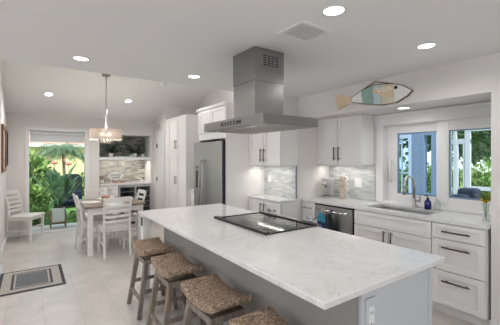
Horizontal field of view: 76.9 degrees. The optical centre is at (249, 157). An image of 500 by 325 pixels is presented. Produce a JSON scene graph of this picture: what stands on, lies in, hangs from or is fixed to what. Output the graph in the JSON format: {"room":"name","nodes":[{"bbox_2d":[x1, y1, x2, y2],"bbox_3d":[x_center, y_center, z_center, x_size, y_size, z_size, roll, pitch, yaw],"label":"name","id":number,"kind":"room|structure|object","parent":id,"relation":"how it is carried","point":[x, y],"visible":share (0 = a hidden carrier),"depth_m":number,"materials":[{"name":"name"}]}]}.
{"room":"kitchen","nodes":[
{"label":"kitchen","id":0,"kind":"room"},
{"bbox_2d":[0,59,6,266],"bbox_3d":[-5.481,-0.088,4.008,3.775,3.176,2.480,0,0,-35],"label":"wall","id":1,"kind":"structure","parent":0,"point":[3,114],"depth_m":5.09,"materials":[{"name":"paint"}]},
{"bbox_2d":[0,238,5,274],"bbox_3d":[-3.901,1.455,4.988,0.088,0.090,2.325,0,0,-35],"label":"baseboard","id":2,"kind":"structure","parent":1,"relation":"attached to","point":[4,242],"depth_m":4.88,"materials":[{"name":"white wood"}]},
{"bbox_2d":[1,124,5,171],"bbox_3d":[-3.964,-0.150,5.069,0.035,0.740,0.650,0,0,-35],"label":"picture frame","id":3,"kind":"object","parent":1,"relation":"attached to","point":[3,127],"visible":0.92,"depth_m":4.81,"materials":[{"name":"brown wood"}]},
{"bbox_2d":[6,130,7,165],"bbox_3d":[-4.374,-0.175,5.655,0.030,0.630,0.480,0,0,-35],"label":"picture frame","id":4,"kind":"object","parent":1,"relation":"attached to","point":[6,130],"visible":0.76,"depth_m":5.47,"materials":[{"name":"black wood"}]},
{"bbox_2d":[7,112,152,232],"bbox_3d":[-3.696,0.275,6.918,3.030,2.450,0.580,0,0,-35],"label":"wall","id":5,"kind":"structure","parent":0,"point":[16,122],"depth_m":6.43,"materials":[{"name":"paint"}]},
{"bbox_2d":[8,227,94,236],"bbox_3d":[-3.932,1.455,6.392,1.598,0.090,0.015,0,0,-35],"label":"baseboard","id":6,"kind":"structure","parent":5,"relation":"attached to","point":[10,234],"depth_m":6.00,"materials":[{"name":"white wood"}]},
{"bbox_2d":[25,127,88,234],"bbox_3d":[-3.937,0.445,6.475,1.114,2.110,0.152,0,0,-35],"label":"door","id":7,"kind":"structure","parent":5,"relation":"in","point":[27,129],"depth_m":6.35,"materials":[{"name":"white wood"}]},
{"bbox_2d":[30,131,84,142],"bbox_3d":[-3.939,-0.427,6.469,0.964,0.215,0.060,0,0,-35],"label":"roller shade","id":8,"kind":"object","parent":5,"relation":"attached to","point":[35,136],"visible":1,"depth_m":6.45,"materials":[{"name":"white fabric"}]},
{"bbox_2d":[99,157,149,159],"bbox_3d":[-2.955,0.013,7.359,1.108,0.065,0.458,0,0,-35],"label":"floating shelf","id":9,"kind":"object","parent":5,"relation":"attached to","point":[100,158],"visible":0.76,"depth_m":7.15,"materials":[{"name":"white wood"}]},
{"bbox_2d":[104,143,122,156],"bbox_3d":[-3.130,-0.189,7.228,0.417,0.338,0.266,0,0,-35],"label":"potted plant","id":10,"kind":"object","parent":9,"relation":"on","point":[111,151],"visible":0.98,"depth_m":7.17,"materials":[{"name":"green plant"}]},
{"bbox_2d":[101,160,137,160],"bbox_3d":[-3.036,0.056,7.370,0.812,0.022,0.032,0,0,-35],"label":"light","id":11,"kind":"object","parent":9,"relation":"attached to","point":[101,160],"visible":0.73,"depth_m":7.35,"materials":[{"name":"white"}]},
{"bbox_2d":[125,144,145,156],"bbox_3d":[-2.719,-0.206,7.509,0.543,0.371,0.446,0,0,-35],"label":"potted plant","id":12,"kind":"object","parent":9,"relation":"on","point":[130,148],"visible":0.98,"depth_m":7.50,"materials":[{"name":"green plant"}]},
{"bbox_2d":[1,59,212,121],"bbox_3d":[-3.423,-1.455,4.836,8.100,1.652,4.550,0,0,-35],"label":"ceiling","id":13,"kind":"structure","parent":0,"point":[77,93],"depth_m":5.90,"materials":[{"name":"paint"}]},
{"bbox_2d":[89,73,121,143],"bbox_3d":[-2.449,-0.840,5.362,0.516,1.182,0.516,0,0,-35],"label":"pendant chandelier","id":14,"kind":"object","parent":13,"relation":"hanging from","point":[106,135],"visible":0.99,"depth_m":5.21,"materials":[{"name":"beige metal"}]},
{"bbox_2d":[99,136,144,182],"bbox_3d":[-3.127,0.440,7.606,1.310,2.120,0.140,0,0,-35],"label":"wall","id":15,"kind":"structure","parent":0,"point":[131,170],"depth_m":7.59,"materials":[{"name":"stone"}]},
{"bbox_2d":[153,105,195,209],"bbox_3d":[-1.511,0.153,7.743,1.560,2.694,1.160,0,0,-35],"label":"wall","id":16,"kind":"structure","parent":0,"point":[168,112],"depth_m":7.07,"materials":[{"name":"paint"}]},
{"bbox_2d":[156,122,160,130],"bbox_3d":[-2.100,-0.725,7.212,0.014,0.190,0.320,0,0,-35],"label":"air vent","id":17,"kind":"object","parent":16,"relation":"in","point":[158,124],"visible":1,"depth_m":7.18,"materials":[{"name":"white"}]},
{"bbox_2d":[156,134,161,208],"bbox_3d":[-2.035,0.480,7.105,0.030,2.020,0.390,0,0,-35],"label":"door","id":18,"kind":"structure","parent":16,"relation":"in","point":[159,137],"depth_m":7.10,"materials":[{"name":"white wood"}]},
{"bbox_2d":[156,131,164,208],"bbox_3d":[-2.029,0.450,7.103,0.022,2.100,0.540,0,0,-35],"label":"trim","id":19,"kind":"structure","parent":16,"relation":"attached to","point":[159,132],"depth_m":6.94,"materials":[{"name":"white wood"}]},
{"bbox_2d":[166,119,168,207],"bbox_3d":[-1.492,0.335,6.965,0.693,2.330,0.135,0,0,-35],"label":"trim","id":20,"kind":"structure","parent":16,"relation":"attached to","point":[167,152],"depth_m":6.76,"materials":[{"name":"white wood"}]},
{"bbox_2d":[0,221,475,324],"bbox_3d":[-1.340,1.550,1.839,8.100,0.100,11.750,0,0,-35],"label":"floor","id":21,"kind":"structure","parent":0,"point":[95,291],"depth_m":3.65,"materials":[{"name":"tile"}]},
{"bbox_2d":[5,189,44,241],"bbox_3d":[-4.151,1.048,5.792,0.501,0.906,0.449,0,0,-5],"label":"dining chair","id":22,"kind":"object","parent":21,"relation":"on","point":[21,216],"visible":0.97,"depth_m":5.69,"materials":[{"name":"white wood"}]},
{"bbox_2d":[0,264,65,296],"bbox_3d":[-2.701,1.496,3.907,0.665,0.008,0.830,0,0,-35],"label":"entry rug","id":23,"kind":"object","parent":21,"relation":"on","point":[21,281],"visible":1,"depth_m":3.87,"materials":[{"name":"grey fabric"}]},
{"bbox_2d":[72,194,109,252],"bbox_3d":[-2.660,1.048,5.262,0.501,0.906,0.449,0,0,-37],"label":"dining chair","id":24,"kind":"object","parent":21,"relation":"on","point":[83,222],"visible":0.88,"depth_m":5.15,"materials":[{"name":"white wood"}]},
{"bbox_2d":[84,188,112,238],"bbox_3d":[-2.874,1.048,5.956,0.449,0.906,0.501,0,0,-35],"label":"dining chair","id":25,"kind":"object","parent":21,"relation":"on","point":[94,189],"visible":0.36,"depth_m":6.04,"materials":[{"name":"white wood"}]},
{"bbox_2d":[99,185,117,220],"bbox_3d":[-3.220,1.058,7.102,0.372,0.885,0.562,0,0,-35],"label":"base cabinet","id":26,"kind":"object","parent":21,"relation":"on","point":[111,190],"visible":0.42,"depth_m":6.94,"materials":[{"name":"white wood"}]},
{"bbox_2d":[99,181,150,185],"bbox_3d":[-2.932,0.590,7.326,1.106,0.040,0.538,0,0,-35],"label":"countertop","id":27,"kind":"structure","parent":26,"relation":"on","point":[129,182],"depth_m":7.17,"materials":[{"name":"stone"}]},
{"bbox_2d":[107,172,123,182],"bbox_3d":[-3.096,0.441,7.256,0.377,0.258,0.050,0,0,-35],"label":"sign","id":28,"kind":"object","parent":27,"relation":"on","point":[115,175],"visible":1,"depth_m":7.25,"materials":[{"name":"white"}]},
{"bbox_2d":[79,196,145,256],"bbox_3d":[-2.406,1.120,5.422,0.900,0.760,1.070,0,0,-35],"label":"dining table","id":29,"kind":"object","parent":21,"relation":"on","point":[91,208],"visible":0.56,"depth_m":5.06,"materials":[{"name":"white wood"}]},
{"bbox_2d":[106,202,123,204],"bbox_3d":[-2.202,0.737,5.095,0.310,0.006,0.310,0,0,-35],"label":"plate","id":30,"kind":"object","parent":29,"relation":"on","point":[116,203],"visible":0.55,"depth_m":5.08,"materials":[{"name":"white ceramic"}]},
{"bbox_2d":[96,197,131,259],"bbox_3d":[-2.119,1.048,4.932,0.449,0.906,0.501,0,0,-36],"label":"dining chair","id":31,"kind":"object","parent":21,"relation":"on","point":[117,225],"visible":1,"depth_m":4.81,"materials":[{"name":"white wood"}]},
{"bbox_2d":[112,189,146,244],"bbox_3d":[-2.190,1.048,5.726,0.501,0.906,0.449,0,0,-37],"label":"dining chair","id":32,"kind":"object","parent":21,"relation":"on","point":[133,215],"visible":0.47,"depth_m":5.72,"materials":[{"name":"white wood"}]},
{"bbox_2d":[118,184,150,223],"bbox_3d":[-2.764,1.058,7.413,0.715,0.885,0.572,0,0,-35],"label":"wine cooler","id":33,"kind":"object","parent":21,"relation":"on","point":[123,190],"visible":0.39,"depth_m":7.22,"materials":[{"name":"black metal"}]},
{"bbox_2d":[127,237,177,320],"bbox_3d":[-0.990,1.184,3.185,0.397,0.639,0.450,0,0,-34],"label":"bar stool","id":34,"kind":"object","parent":21,"relation":"on","point":[145,249],"visible":0.8,"depth_m":3.11,"materials":[{"name":"brown wicker"}]},
{"bbox_2d":[146,252,205,324],"bbox_3d":[-0.623,1.184,2.648,0.397,0.639,0.450,0,0,-34],"label":"bar stool","id":35,"kind":"object","parent":21,"relation":"on","point":[172,269],"visible":0.91,"depth_m":2.59,"materials":[{"name":"brown wicker"}]},
{"bbox_2d":[168,114,199,207],"bbox_3d":[-1.205,0.335,6.510,0.737,2.330,0.935,0,0,-35],"label":"pantry cabinet","id":36,"kind":"object","parent":21,"relation":"on","point":[182,130],"visible":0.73,"depth_m":6.14,"materials":[{"name":"white wood"}]},
{"bbox_2d":[190,191,193,205],"bbox_3d":[-0.749,1.058,5.919,0.652,0.885,0.545,0,0,-35],"label":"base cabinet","id":37,"kind":"object","parent":21,"relation":"on","point":[191,192],"visible":0.16,"depth_m":5.92,"materials":[{"name":"white wood"}]},
{"bbox_2d":[194,140,225,205],"bbox_3d":[-0.396,0.615,5.216,0.875,1.770,0.943,0,0,-35],"label":"refrigerator","id":38,"kind":"object","parent":21,"relation":"on","point":[209,157],"visible":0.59,"depth_m":4.89,"materials":[{"name":"silver metal"}]},
{"bbox_2d":[200,138,224,142],"bbox_3d":[-0.589,0.350,5.680,0.678,2.300,0.020,0,0,-35],"label":"panel","id":39,"kind":"object","parent":21,"relation":"on","point":[212,140],"visible":0.02,"depth_m":5.61,"materials":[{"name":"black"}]},
{"bbox_2d":[181,273,251,324],"bbox_3d":[-0.237,1.184,2.101,0.397,0.639,0.450,0,0,-36],"label":"bar stool","id":40,"kind":"object","parent":21,"relation":"on","point":[209,297],"visible":1,"depth_m":2.04,"materials":[{"name":"brown wicker"}]},
{"bbox_2d":[225,101,264,209],"bbox_3d":[-0.064,0.330,4.881,0.728,2.340,0.023,0,0,-35],"label":"panel","id":41,"kind":"object","parent":21,"relation":"on","point":[243,179],"visible":0.31,"depth_m":4.80,"materials":[{"name":"white paint"}]},
{"bbox_2d":[229,306,289,324],"bbox_3d":[0.133,1.184,1.578,0.397,0.639,0.450,0,0,-35],"label":"bar stool","id":42,"kind":"object","parent":21,"relation":"on","point":[268,315],"visible":1,"depth_m":1.73,"materials":[{"name":"brown wicker"}]},
{"bbox_2d":[214,208,321,234],"bbox_3d":[0.151,1.012,2.870,0.649,0.976,0.810,0,0,-35],"label":"range","id":43,"kind":"object","parent":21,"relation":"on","point":[268,222],"visible":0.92,"depth_m":2.80,"materials":[{"name":"glass"}]},
{"bbox_2d":[223,213,311,232],"bbox_3d":[0.122,0.585,2.849,0.547,0.021,0.786,0,0,-35],"label":"cooktop","id":44,"kind":"object","parent":43,"relation":"in","point":[256,222],"depth_m":2.80,"materials":[{"name":"black glass"}]},
{"bbox_2d":[249,198,296,218],"bbox_3d":[0.309,1.058,4.667,0.360,0.885,0.750,0,0,-35],"label":"base cabinet","id":45,"kind":"object","parent":21,"relation":"on","point":[289,209],"visible":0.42,"depth_m":4.43,"materials":[{"name":"white wood"}]},
{"bbox_2d":[248,194,297,202],"bbox_3d":[0.323,0.595,4.660,0.321,0.030,0.773,0,0,-35],"label":"countertop","id":46,"kind":"structure","parent":45,"relation":"on","point":[272,198],"depth_m":4.51,"materials":[{"name":"stone"}]},
{"bbox_2d":[141,215,431,324],"bbox_3d":[-0.072,1.056,2.614,0.911,0.889,2.629,0,0,-35],"label":"kitchen island","id":47,"kind":"object","parent":21,"relation":"on","point":[408,300],"visible":0.26,"depth_m":1.78,"materials":[{"name":"grey wood"}]},
{"bbox_2d":[138,203,444,309],"bbox_3d":[-0.041,0.595,2.647,1.028,0.030,2.667,0,0,-35],"label":"island countertop","id":48,"kind":"structure","parent":47,"relation":"on","point":[325,268],"depth_m":1.87,"materials":[{"name":"stone"}]},
{"bbox_2d":[365,295,375,324],"bbox_3d":[0.561,0.745,1.468,0.073,0.190,0.011,0,0,-35],"label":"outlet plate","id":49,"kind":"object","parent":47,"relation":"attached to","point":[370,300],"depth_m":1.46,"materials":[{"name":"grey plastic"}]},
{"bbox_2d":[369,306,373,324],"bbox_3d":[0.565,0.745,1.463,0.038,0.110,0.005,0,0,-35],"label":"outlet","id":50,"kind":"object","parent":47,"relation":"attached to","point":[371,308],"depth_m":1.46,"materials":[{"name":"white plastic"}]},
{"bbox_2d":[302,201,315,219],"bbox_3d":[1.039,1.058,4.583,0.622,0.885,0.255,0,0,-35],"label":"base cabinet","id":51,"kind":"object","parent":21,"relation":"on","point":[308,208],"visible":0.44,"depth_m":4.42,"materials":[{"name":"white wood"}]},
{"bbox_2d":[315,203,354,234],"bbox_3d":[1.284,1.057,4.211,0.644,0.886,0.624,0,0,-35],"label":"dishwasher","id":52,"kind":"object","parent":21,"relation":"on","point":[342,217],"visible":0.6,"depth_m":3.97,"materials":[{"name":"silver"}]},
{"bbox_2d":[317,208,325,228],"bbox_3d":[0.952,0.840,4.133,0.079,0.361,0.165,0,0,-35],"label":"towel","id":53,"kind":"object","parent":52,"relation":"hanging from","point":[321,220],"visible":0.67,"depth_m":4.10,"materials":[{"name":"teal fabric"}]},
{"bbox_2d":[327,210,332,229],"bbox_3d":[1.035,0.830,4.014,0.079,0.341,0.095,0,0,-35],"label":"hanging towel","id":54,"kind":"object","parent":52,"relation":"hanging from","point":[329,222],"visible":0.71,"depth_m":3.99,"materials":[{"name":"black fabric"}]},
{"bbox_2d":[354,209,435,308],"bbox_3d":[1.731,1.058,3.588,0.622,0.885,0.895,0,0,-35],"label":"base cabinet","id":55,"kind":"object","parent":21,"relation":"on","point":[406,232],"visible":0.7,"depth_m":3.37,"materials":[{"name":"white wood"}]},
{"bbox_2d":[301,196,490,229],"bbox_3d":[1.615,0.595,3.771,0.578,0.030,2.248,0,0,-35],"label":"countertop","id":56,"kind":"structure","parent":55,"relation":"on","point":[450,217],"depth_m":3.42,"materials":[{"name":"stone"}]},
{"bbox_2d":[321,178,333,197],"bbox_3d":[1.147,0.438,4.640,0.180,0.285,0.110,0,0,-35],"label":"coffee maker","id":57,"kind":"object","parent":56,"relation":"on","point":[328,182],"visible":0.99,"depth_m":4.61,"materials":[{"name":"silver metal"}]},
{"bbox_2d":[339,193,347,198],"bbox_3d":[1.320,0.538,4.443,0.086,0.083,0.126,0,0,-35],"label":"mug","id":58,"kind":"object","parent":56,"relation":"on","point":[341,195],"visible":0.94,"depth_m":4.42,"materials":[{"name":"beige ceramic"}]},
{"bbox_2d":[339,187,347,192],"bbox_3d":[1.320,0.456,4.443,0.086,0.083,0.126,0,0,-35],"label":"mug","id":59,"kind":"object","parent":58,"relation":"on","point":[341,190],"visible":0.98,"depth_m":4.42,"materials":[{"name":"beige ceramic"}]},
{"bbox_2d":[339,182,347,187],"bbox_3d":[1.320,0.374,4.443,0.086,0.083,0.126,0,0,-35],"label":"mug","id":60,"kind":"object","parent":59,"relation":"on","point":[341,184],"visible":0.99,"depth_m":4.42,"materials":[{"name":"beige ceramic"}]},
{"bbox_2d":[339,176,347,181],"bbox_3d":[1.320,0.292,4.443,0.086,0.083,0.126,0,0,-35],"label":"mug","id":61,"kind":"object","parent":60,"relation":"on","point":[341,178],"visible":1,"depth_m":4.42,"materials":[{"name":"beige ceramic"}]},
{"bbox_2d":[376,206,434,214],"bbox_3d":[1.752,0.706,3.611,0.386,0.191,0.746,0,0,-35],"label":"sink","id":62,"kind":"object","parent":56,"relation":"in","point":[383,207],"visible":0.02,"depth_m":3.77,"materials":[{"name":"metal"}]},
{"bbox_2d":[402,175,420,206],"bbox_3d":[1.859,0.387,3.676,0.243,0.386,0.102,0,0,-17],"label":"kitchen faucet","id":63,"kind":"object","parent":56,"relation":"on","point":[414,200],"visible":1,"depth_m":3.69,"materials":[{"name":"grey metal"}]},
{"bbox_2d":[424,195,430,209],"bbox_3d":[2.018,0.500,3.578,0.073,0.160,0.072,0,0,-35],"label":"soap bottle","id":64,"kind":"object","parent":56,"relation":"on","point":[427,203],"visible":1,"depth_m":3.56,"materials":[{"name":"blue glass"}]},
{"bbox_2d":[474,191,490,221],"bbox_3d":[2.164,0.441,2.871,0.145,0.278,0.154,0,0,-3],"label":"flower vase","id":65,"kind":"object","parent":56,"relation":"on","point":[486,196],"visible":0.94,"depth_m":2.88,"materials":[{"name":"clear glass"}]},
{"bbox_2d":[432,221,490,324],"bbox_3d":[2.113,1.058,3.038,0.622,0.885,0.440,0,0,-35],"label":"base cabinet","id":66,"kind":"object","parent":21,"relation":"on","point":[461,284],"visible":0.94,"depth_m":2.85,"materials":[{"name":"white wood"}]},
{"bbox_2d":[0,0,499,97],"bbox_3d":[-0.055,-1.590,-0.008,8.100,1.380,7.250,0,0,-35],"label":"ceiling","id":67,"kind":"structure","parent":0,"point":[168,41],"depth_m":2.33,"materials":[{"name":"paint"}]},
{"bbox_2d":[71,56,89,60],"bbox_3d":[-1.520,-0.896,2.834,0.152,0.012,0.152,0,0,-35],"label":"recessed light","id":68,"kind":"object","parent":67,"relation":"in","point":[78,58],"visible":1,"depth_m":2.83,"materials":[{"name":"white"}]},
{"bbox_2d":[187,74,200,77],"bbox_3d":[-0.614,-0.896,3.458,0.152,0.012,0.152,0,0,-35],"label":"recessed light","id":69,"kind":"object","parent":67,"relation":"in","point":[191,75],"visible":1,"depth_m":3.46,"materials":[{"name":"white"}]},
{"bbox_2d":[204,46,317,133],"bbox_3d":[0.056,-0.572,2.801,0.570,0.655,0.935,0,0,-35],"label":"range hood","id":70,"kind":"object","parent":67,"relation":"hanging from","point":[258,72],"visible":1,"depth_m":2.60,"materials":[{"name":"metal"}]},
{"bbox_2d":[277,20,332,42],"bbox_3d":[0.389,-0.894,2.244,0.300,0.012,0.260,0,0,-35],"label":"ceiling vent","id":71,"kind":"object","parent":67,"relation":"in","point":[303,31],"visible":1,"depth_m":2.23,"materials":[{"name":"white"}]},
{"bbox_2d":[321,4,346,16],"bbox_3d":[0.509,-0.896,1.913,0.152,0.012,0.152,0,0,-35],"label":"recessed light","id":72,"kind":"object","parent":67,"relation":"in","point":[333,10],"visible":1,"depth_m":1.91,"materials":[{"name":"white plastic"}]},
{"bbox_2d":[416,42,436,48],"bbox_3d":[1.407,-0.896,2.513,0.152,0.012,0.152,0,0,-35],"label":"recessed light","id":73,"kind":"object","parent":67,"relation":"in","point":[427,45],"visible":1,"depth_m":2.50,"materials":[{"name":"white"}]},
{"bbox_2d":[196,89,328,219],"bbox_3d":[-0.062,-0.340,6.010,1.160,3.680,3.340,0,0,-35],"label":"wall","id":74,"kind":"structure","parent":0,"point":[310,174],"depth_m":4.64,"materials":[{"name":"paint"}]},
{"bbox_2d":[197,101,224,140],"bbox_3d":[-0.359,-0.570,5.268,0.768,0.540,0.950,0,0,-35],"label":"upper cabinet","id":75,"kind":"object","parent":74,"relation":"attached to","point":[216,112],"visible":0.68,"depth_m":5.07,"materials":[{"name":"white wood"}]},
{"bbox_2d":[249,129,296,165],"bbox_3d":[0.309,-0.235,4.667,0.360,0.690,0.750,0,0,-35],"label":"upper cabinet","id":76,"kind":"object","parent":74,"relation":"attached to","point":[279,148],"visible":0.59,"depth_m":4.43,"materials":[{"name":"white wood"}]},
{"bbox_2d":[256,165,285,167],"bbox_3d":[0.296,0.121,4.644,0.052,0.022,0.632,0,0,-35],"label":"light","id":77,"kind":"object","parent":76,"relation":"attached to","point":[256,165],"visible":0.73,"depth_m":4.65,"materials":[{"name":"white plastic"}]},
{"bbox_2d":[265,166,294,198],"bbox_3d":[0.448,0.330,4.775,0.012,0.500,0.730,0,0,-35],"label":"backsplash","id":78,"kind":"structure","parent":74,"relation":"attached to","point":[282,183],"depth_m":4.73,"materials":[{"name":"tile"}]},
{"bbox_2d":[295,166,296,198],"bbox_3d":[0.657,0.345,4.471,0.024,0.470,0.008,0,0,-35],"label":"trim","id":79,"kind":"structure","parent":74,"relation":"attached to","point":[295,166],"depth_m":4.47,"materials":[{"name":"silver metal"}]},
{"bbox_2d":[305,54,490,119],"bbox_3d":[1.724,-0.735,3.845,0.700,0.330,2.255,0,0,-35],"label":"soffit","id":80,"kind":"structure","parent":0,"point":[468,81],"depth_m":3.22,"materials":[{"name":"paint"}]},
{"bbox_2d":[335,81,413,109],"bbox_3d":[1.395,-0.739,3.671,0.039,0.292,1.008,0,0,-35],"label":"wall art","id":81,"kind":"object","parent":80,"relation":"attached to","point":[388,93],"visible":1,"depth_m":3.58,"materials":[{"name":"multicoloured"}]},
{"bbox_2d":[336,101,490,215],"bbox_3d":[1.944,0.465,3.970,0.195,2.070,2.300,0,0,-35],"label":"wall","id":82,"kind":"structure","parent":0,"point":[465,104],"depth_m":3.84,"materials":[{"name":"paint"}]},
{"bbox_2d":[317,114,373,164],"bbox_3d":[1.319,-0.239,4.467,0.330,0.658,0.770,0,0,-35],"label":"upper cabinet","id":83,"kind":"object","parent":82,"relation":"attached to","point":[348,140],"visible":0.97,"depth_m":4.28,"materials":[{"name":"white wood"}]},
{"bbox_2d":[324,164,362,165],"bbox_3d":[1.310,0.101,4.447,0.052,0.022,0.632,0,0,-35],"label":"light","id":84,"kind":"object","parent":83,"relation":"attached to","point":[324,164],"visible":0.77,"depth_m":4.48,"materials":[{"name":"white"}]},
{"bbox_2d":[329,164,375,200],"bbox_3d":[1.454,0.330,4.543,0.025,0.500,0.800,0,0,-35],"label":"backsplash","id":85,"kind":"structure","parent":82,"relation":"attached to","point":[367,173],"depth_m":4.45,"materials":[{"name":"tile"}]},
{"bbox_2d":[355,178,361,186],"bbox_3d":[1.524,0.350,4.433,0.010,0.120,0.120,0,0,-35],"label":"light switch","id":86,"kind":"object","parent":85,"relation":"attached to","point":[358,182],"visible":1,"depth_m":4.43,"materials":[{"name":"white plastic"}]},
{"bbox_2d":[387,122,436,204],"bbox_3d":[2.019,0.068,3.870,0.095,0.975,0.730,0,0,-35],"label":"window","id":87,"kind":"structure","parent":82,"relation":"attached to","point":[393,132],"depth_m":4.07,"materials":[{"name":"white"}]},
{"bbox_2d":[437,117,490,211],"bbox_3d":[2.365,0.068,3.316,0.040,0.975,0.744,0,0,-35],"label":"window","id":88,"kind":"structure","parent":82,"relation":"attached to","point":[444,128],"depth_m":3.50,"materials":[{"name":"white"}]},
{"bbox_2d":[491,52,499,322],"bbox_3d":[3.693,0.300,1.012,0.700,2.400,4.645,0,0,-35],"label":"wall","id":89,"kind":"structure","parent":0,"point":[495,57],"depth_m":2.69,"materials":[{"name":"paint"}]},
{"bbox_2d":[489,319,499,324],"bbox_3d":[3.385,1.450,0.864,0.055,0.100,4.555,0,0,-35],"label":"baseboard","id":90,"kind":"structure","parent":89,"relation":"attached to","point":[490,321],"depth_m":2.70,"materials":[{"name":"white wood"}]},
{"label":"outside","id":91,"kind":"structure","parent":0,"visible":0},
{"bbox_3d":[-1.193,1.570,11.350,3.000,0.100,60.000,0,0,-35],"label":"ground","id":92,"kind":"structure","parent":91,"visible":0},
{"bbox_2d":[400,132,436,194],"bbox_3d":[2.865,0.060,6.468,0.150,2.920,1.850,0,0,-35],"label":"house","id":93,"kind":"structure","parent":92,"relation":"on","point":[417,143],"depth_m":5.92,"materials":[{"name":"paint"}]},
{"bbox_2d":[451,187,480,198],"bbox_3d":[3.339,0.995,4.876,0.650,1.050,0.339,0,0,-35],"label":"outdoor sofa","id":94,"kind":"object","parent":92,"relation":"on","point":[465,192],"visible":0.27,"depth_m":4.81,"materials":[{"name":"blue fabric"}]},
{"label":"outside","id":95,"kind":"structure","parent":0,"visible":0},
{"bbox_2d":[32,170,490,225],"bbox_3d":[4.965,1.590,15.632,54.000,0.100,60.000,0,0,-35],"label":"ground","id":96,"kind":"structure","parent":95,"point":[73,208],"depth_m":9.07,"materials":[{"name":"green plant"}]},
{"bbox_2d":[29,204,49,224],"bbox_3d":[-4.986,1.323,7.319,0.815,0.531,0.576,0,0,-35],"label":"bush","id":97,"kind":"object","parent":96,"relation":"on","point":[36,209],"visible":0.44,"depth_m":7.29,"materials":[{"name":"green plant"}]},
{"bbox_2d":[29,146,52,198],"bbox_3d":[-6.266,0.586,8.960,1.336,1.899,1.234,0,0,-18],"label":"bush","id":98,"kind":"object","parent":96,"relation":"on","point":[37,163],"visible":0.36,"depth_m":8.83,"materials":[{"name":"green plant"}]},
{"bbox_2d":[29,178,52,214],"bbox_3d":[-5.702,1.013,8.111,1.103,1.191,0.978,0,0,-35],"label":"bush","id":99,"kind":"object","parent":96,"relation":"on","point":[41,196],"visible":0.45,"depth_m":8.07,"materials":[{"name":"green plant"}]},
{"bbox_2d":[29,131,83,181],"bbox_3d":[-12.044,-0.280,20.826,21.000,3.640,5.050,0,0,-35],"label":"house","id":100,"kind":"structure","parent":96,"relation":"on","point":[78,169],"depth_m":18.89,"materials":[{"name":"yellow paint"}]},
{"bbox_2d":[51,208,64,222],"bbox_3d":[-4.180,1.230,6.862,0.240,0.300,0.240,0,0,-35],"label":"planter","id":101,"kind":"object","parent":96,"relation":"on","point":[57,214],"depth_m":6.76,"materials":[{"name":"white ceramic"}]},
{"bbox_2d":[33,143,83,173],"bbox_3d":[-7.205,0.488,12.071,2.163,2.108,1.885,0,0,13],"label":"palm tree","id":102,"kind":"object","parent":96,"relation":"on","point":[69,149],"visible":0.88,"depth_m":11.83,"materials":[{"name":"green plant"}]},
{"bbox_2d":[59,190,81,205],"bbox_3d":[-4.638,1.200,8.194,0.540,0.640,0.650,0,0,-35],"label":"patio chair","id":103,"kind":"object","parent":96,"relation":"on","point":[70,201],"visible":0.3,"depth_m":8.29,"materials":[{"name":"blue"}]},
{"bbox_2d":[59,198,81,205],"bbox_3d":[-4.609,1.140,8.153,0.540,0.120,0.550,0,0,-35],"label":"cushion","id":104,"kind":"object","parent":103,"relation":"on","point":[70,201],"depth_m":7.92,"materials":[{"name":"blue fabric"}]},
{"bbox_2d":[63,174,81,207],"bbox_3d":[-5.575,1.014,9.832,0.570,1.028,0.390,0,0,-35],"label":"covered grill","id":105,"kind":"object","parent":96,"relation":"on","point":[79,179],"visible":0.35,"depth_m":9.78,"materials":[{"name":"black fabric"}]},
{"bbox_2d":[68,210,79,219],"bbox_3d":[-4.103,1.333,7.816,0.719,0.459,0.543,0,0,-35],"label":"bush","id":106,"kind":"object","parent":96,"relation":"on","point":[72,211],"visible":0.07,"depth_m":7.66,"materials":[{"name":"green plant"}]},
{"bbox_2d":[80,172,83,198],"bbox_3d":[-5.852,1.033,11.350,1.674,1.222,1.371,0,0,-35],"label":"bush","id":107,"kind":"object","parent":96,"relation":"on","point":[82,173],"visible":0.06,"depth_m":11.15,"materials":[{"name":"green plant"}]},
{"bbox_2d":[400,138,407,159],"bbox_3d":[6.890,-1.059,16.110,2.890,5.216,3.520,0,0,-35],"label":"shade tree","id":108,"kind":"object","parent":96,"relation":"on","point":[404,140],"visible":0.02,"depth_m":15.90,"materials":[{"name":"green plant"}]},
{"bbox_2d":[405,135,430,151],"bbox_3d":[13.988,-2.387,24.713,4.648,7.865,4.165,0,0,-35],"label":"shade tree","id":109,"kind":"object","parent":96,"relation":"on","point":[428,137],"visible":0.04,"depth_m":23.97,"materials":[{"name":"green plant"}]},
{"bbox_2d":[400,158,490,199],"bbox_3d":[5.734,0.788,7.774,1.359,1.723,8.359,0,0,-35],"label":"hedge","id":110,"kind":"object","parent":96,"relation":"on","point":[476,175],"visible":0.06,"depth_m":7.90,"materials":[{"name":"green plant"}]},
{"bbox_2d":[451,129,490,194],"bbox_3d":[4.408,0.210,5.975,0.060,2.620,1.136,0,0,-35],"label":"screen enclosure","id":111,"kind":"object","parent":96,"relation":"on","point":[466,142],"visible":0.3,"depth_m":6.21,"materials":[{"name":"white metal"}]},
{"bbox_2d":[452,130,490,161],"bbox_3d":[8.679,-0.614,10.767,3.504,4.328,2.933,0,0,-35],"label":"shade tree","id":112,"kind":"object","parent":96,"relation":"on","point":[486,135],"visible":0.16,"depth_m":10.96,"materials":[{"name":"green plant"}]},
{"bbox_2d":[452,131,490,166],"bbox_3d":[10.519,-0.835,15.067,3.371,4.768,2.925,0,0,-35],"label":"shade tree","id":113,"kind":"object","parent":96,"relation":"on","point":[476,152],"visible":0.14,"depth_m":14.36,"materials":[{"name":"green plant"}]},
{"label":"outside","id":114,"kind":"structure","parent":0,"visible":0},
{"bbox_2d":[34,222,76,227],"bbox_3d":[-5.830,1.570,5.757,11.000,0.100,0.790,0,0,-35],"label":"ground","id":115,"kind":"structure","parent":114,"point":[75,222],"depth_m":7.09,"materials":[{"name":"grey concrete"}]},
{"bbox_2d":[31,164,80,228],"bbox_3d":[-4.196,0.827,6.904,0.707,1.386,0.733,0,0,15],"label":"potted plant","id":116,"kind":"object","parent":115,"relation":"on","point":[59,185],"visible":0.99,"depth_m":6.81,"materials":[{"name":"green plant"}]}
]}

